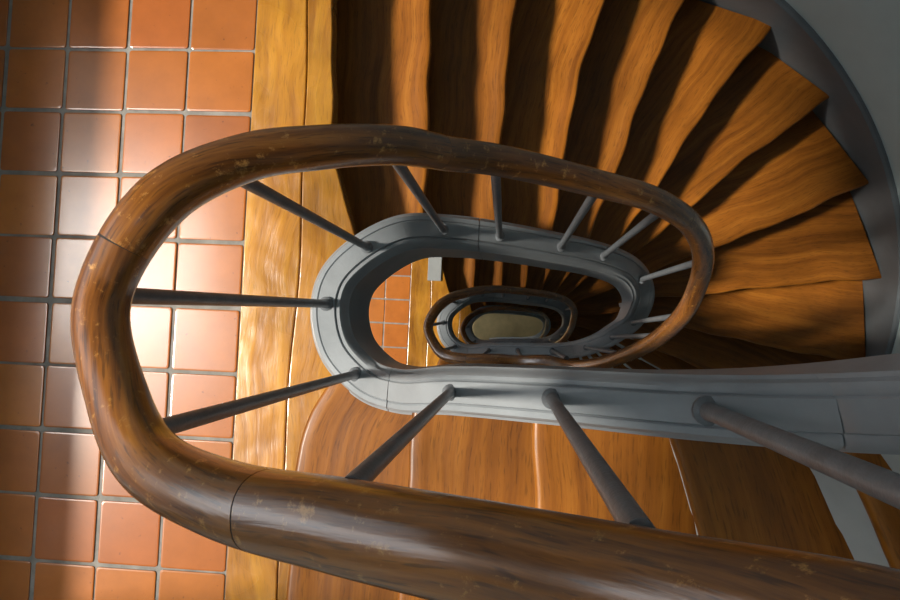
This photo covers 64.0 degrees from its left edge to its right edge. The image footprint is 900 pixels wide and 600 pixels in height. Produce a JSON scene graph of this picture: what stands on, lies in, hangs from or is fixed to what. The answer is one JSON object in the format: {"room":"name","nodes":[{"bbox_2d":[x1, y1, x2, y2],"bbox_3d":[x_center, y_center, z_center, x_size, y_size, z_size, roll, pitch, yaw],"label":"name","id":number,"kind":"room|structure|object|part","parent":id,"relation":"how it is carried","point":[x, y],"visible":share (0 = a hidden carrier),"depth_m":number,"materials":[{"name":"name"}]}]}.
{"room":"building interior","nodes":[
{"label":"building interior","id":0,"kind":"room"},
{"bbox_2d":[0,0,257,599],"bbox_3d":[-1.009,-0.010,2.011,0.895,0.058,2.622,2,88,4],"label":"floor","id":1,"kind":"structure","parent":0,"point":[96,95],"depth_m":1.98,"materials":[{"name":"tile"}]},
{"bbox_2d":[225,0,357,599],"bbox_3d":[-0.401,0.014,1.962,0.326,0.061,2.576,2,88,4],"label":"landing edge","id":2,"kind":"object","parent":1,"relation":"attached to","point":[295,82],"visible":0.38,"depth_m":1.94,"materials":[{"name":"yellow wood"}]},
{"bbox_2d":[286,353,899,599],"bbox_3d":[0.565,-0.045,0.037,2.307,3.763,2.714,2,88,4],"label":"staircase","id":3,"kind":"structure","parent":2,"relation":"on","point":[497,440],"depth_m":1.20,"materials":[{"name":"brown wood"}]},
{"bbox_2d":[231,384,899,599],"bbox_3d":[0.004,-0.089,-0.706,1.074,4.276,0.510,2,88,4],"label":"balustrade","id":4,"kind":"object","parent":3,"relation":"on","point":[420,543],"visible":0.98,"depth_m":0.47,"materials":[{"name":"brown wood"}]},
{"bbox_3d":[0.103,0.166,0.327,0.591,0.578,0.078,1,87,4],"label":"handrail","id":5,"kind":"part","parent":4,"relation":"part of","materials":[{"name":"brown wood"}]},
{"bbox_2d":[369,263,411,364],"bbox_3d":[-0.749,0.145,5.407,0.895,0.058,2.622,2,88,4],"label":"floor","id":6,"kind":"structure","parent":0,"point":[389,307],"depth_m":5.36,"materials":[{"name":"tile"}]},
{"bbox_2d":[407,257,449,366],"bbox_3d":[-0.141,0.169,5.359,0.326,0.061,2.576,2,88,4],"label":"landing edge","id":7,"kind":"object","parent":6,"relation":"attached to","point":[424,293],"visible":0.1,"depth_m":5.34,"materials":[{"name":"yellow wood"}]},
{"bbox_2d":[427,257,441,280],"bbox_3d":[-0.105,-0.409,5.343,0.100,0.017,0.535,2,88,4],"label":"board","id":8,"kind":"object","parent":7,"relation":"on","point":[434,263],"visible":0.44,"depth_m":5.33,"materials":[{"name":"grey paint"}]},
{"bbox_2d":[310,0,899,410],"bbox_3d":[0.826,0.110,3.433,2.307,3.763,2.714,2,88,4],"label":"staircase","id":9,"kind":"structure","parent":7,"relation":"on","point":[740,111],"depth_m":2.72,"materials":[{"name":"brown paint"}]},
{"bbox_2d":[70,123,714,551],"bbox_3d":[0.264,0.066,2.690,1.074,4.276,0.510,2,88,4],"label":"balustrade","id":10,"kind":"object","parent":9,"relation":"on","point":[194,488],"visible":0.9,"depth_m":0.84,"materials":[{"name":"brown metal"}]},
{"bbox_3d":[-0.300,0.098,0.710,0.388,0.243,0.148,44,91,5],"label":"handrail","id":11,"kind":"part","parent":10,"relation":"part of","materials":[{"name":"brown wood"}]},
{"bbox_3d":[-0.201,-0.165,0.937,0.409,0.328,0.100,-28,86,3],"label":"handrail","id":12,"kind":"part","parent":10,"relation":"part of","materials":[{"name":"brown wood"}]},
{"bbox_3d":[0.363,0.321,3.723,0.591,0.578,0.078,1,87,4],"label":"handrail","id":13,"kind":"part","parent":10,"relation":"part of","materials":[{"name":"brown wood"}]},
{"bbox_3d":[0.229,-0.203,1.275,0.506,0.471,0.061,3,88,5],"label":"handrail","id":14,"kind":"part","parent":10,"relation":"part of","materials":[{"name":"brown wood"}]},
{"bbox_3d":[0.612,0.078,2.444,0.209,1.992,0.455,2,88,4],"label":"handrail","id":15,"kind":"part","parent":10,"relation":"part of","materials":[{"name":"brown wood"}]},
{"bbox_2d":[472,313,542,339],"bbox_3d":[1.047,0.507,12.129,3.450,0.115,2.691,2,88,4],"label":"floor","id":16,"kind":"structure","parent":0,"point":[492,325],"depth_m":12.08,"materials":[{"name":"stone"}]},
{"bbox_2d":[465,302,561,343],"bbox_3d":[1.346,0.420,10.226,2.307,3.763,2.714,2,88,4],"label":"staircase","id":17,"kind":"structure","parent":16,"relation":"on","point":[555,319],"depth_m":9.33,"materials":[{"name":"grey paint"}]},
{"bbox_2d":[460,306,548,344],"bbox_3d":[0.784,0.376,9.482,1.074,4.276,0.510,2,88,4],"label":"balustrade","id":18,"kind":"object","parent":17,"relation":"on","point":[473,314],"visible":0.69,"depth_m":7.82,"materials":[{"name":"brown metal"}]},
{"bbox_3d":[0.221,0.409,7.502,0.388,0.243,0.148,44,91,5],"label":"handrail","id":19,"kind":"part","parent":18,"relation":"part of","materials":[{"name":"brown wood"}]},
{"bbox_3d":[0.320,0.145,7.729,0.409,0.328,0.100,-28,86,3],"label":"handrail","id":20,"kind":"part","parent":18,"relation":"part of","materials":[{"name":"brown wood"}]},
{"bbox_3d":[0.750,0.108,8.068,0.506,0.471,0.061,3,88,5],"label":"handrail","id":21,"kind":"part","parent":18,"relation":"part of","materials":[{"name":"brown wood"}]},
{"bbox_3d":[1.133,0.388,9.237,0.209,1.992,0.455,2,88,4],"label":"handrail","id":22,"kind":"part","parent":18,"relation":"part of","materials":[{"name":"brown wood"}]},
{"bbox_2d":[785,0,899,353],"bbox_3d":[1.433,0.161,3.557,1.587,17.164,3.174,2,88,4],"label":"wall","id":23,"kind":"structure","parent":0,"point":[863,36],"depth_m":2.55,"materials":[{"name":"paint"}]},
{"bbox_3d":[-0.488,0.300,8.804,0.895,0.058,2.622,2,88,4],"label":"floor","id":24,"kind":"structure","parent":0,"visible":0},
{"bbox_2d":[452,305,471,343],"bbox_3d":[0.120,0.324,8.755,0.326,0.061,2.576,2,88,4],"label":"landing edge","id":25,"kind":"object","parent":24,"relation":"attached to","point":[460,316],"visible":0.09,"depth_m":8.73,"materials":[{"name":"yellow wood"}]},
{"bbox_2d":[437,257,621,352],"bbox_3d":[1.086,0.265,6.830,2.307,3.763,2.714,2,88,4],"label":"staircase","id":26,"kind":"structure","parent":25,"relation":"on","point":[597,301],"depth_m":5.96,"materials":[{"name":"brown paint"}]},
{"bbox_2d":[423,285,577,363],"bbox_3d":[0.524,0.221,6.086,1.074,4.276,0.510,2,88,4],"label":"balustrade","id":27,"kind":"object","parent":26,"relation":"on","point":[439,351],"visible":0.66,"depth_m":4.34,"materials":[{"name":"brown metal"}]},
{"bbox_3d":[-0.040,0.253,4.106,0.388,0.243,0.148,44,91,5],"label":"handrail","id":28,"kind":"part","parent":27,"relation":"part of","materials":[{"name":"brown wood"}]},
{"bbox_3d":[0.059,-0.010,4.333,0.409,0.328,0.100,-28,86,3],"label":"handrail","id":29,"kind":"part","parent":27,"relation":"part of","materials":[{"name":"brown wood"}]},
{"bbox_3d":[0.489,-0.047,4.671,0.506,0.471,0.061,3,88,5],"label":"handrail","id":30,"kind":"part","parent":27,"relation":"part of","materials":[{"name":"brown wood"}]},
{"bbox_3d":[0.872,0.233,5.840,0.209,1.992,0.455,2,88,4],"label":"handrail","id":31,"kind":"part","parent":27,"relation":"part of","materials":[{"name":"brown wood"}]}
]}

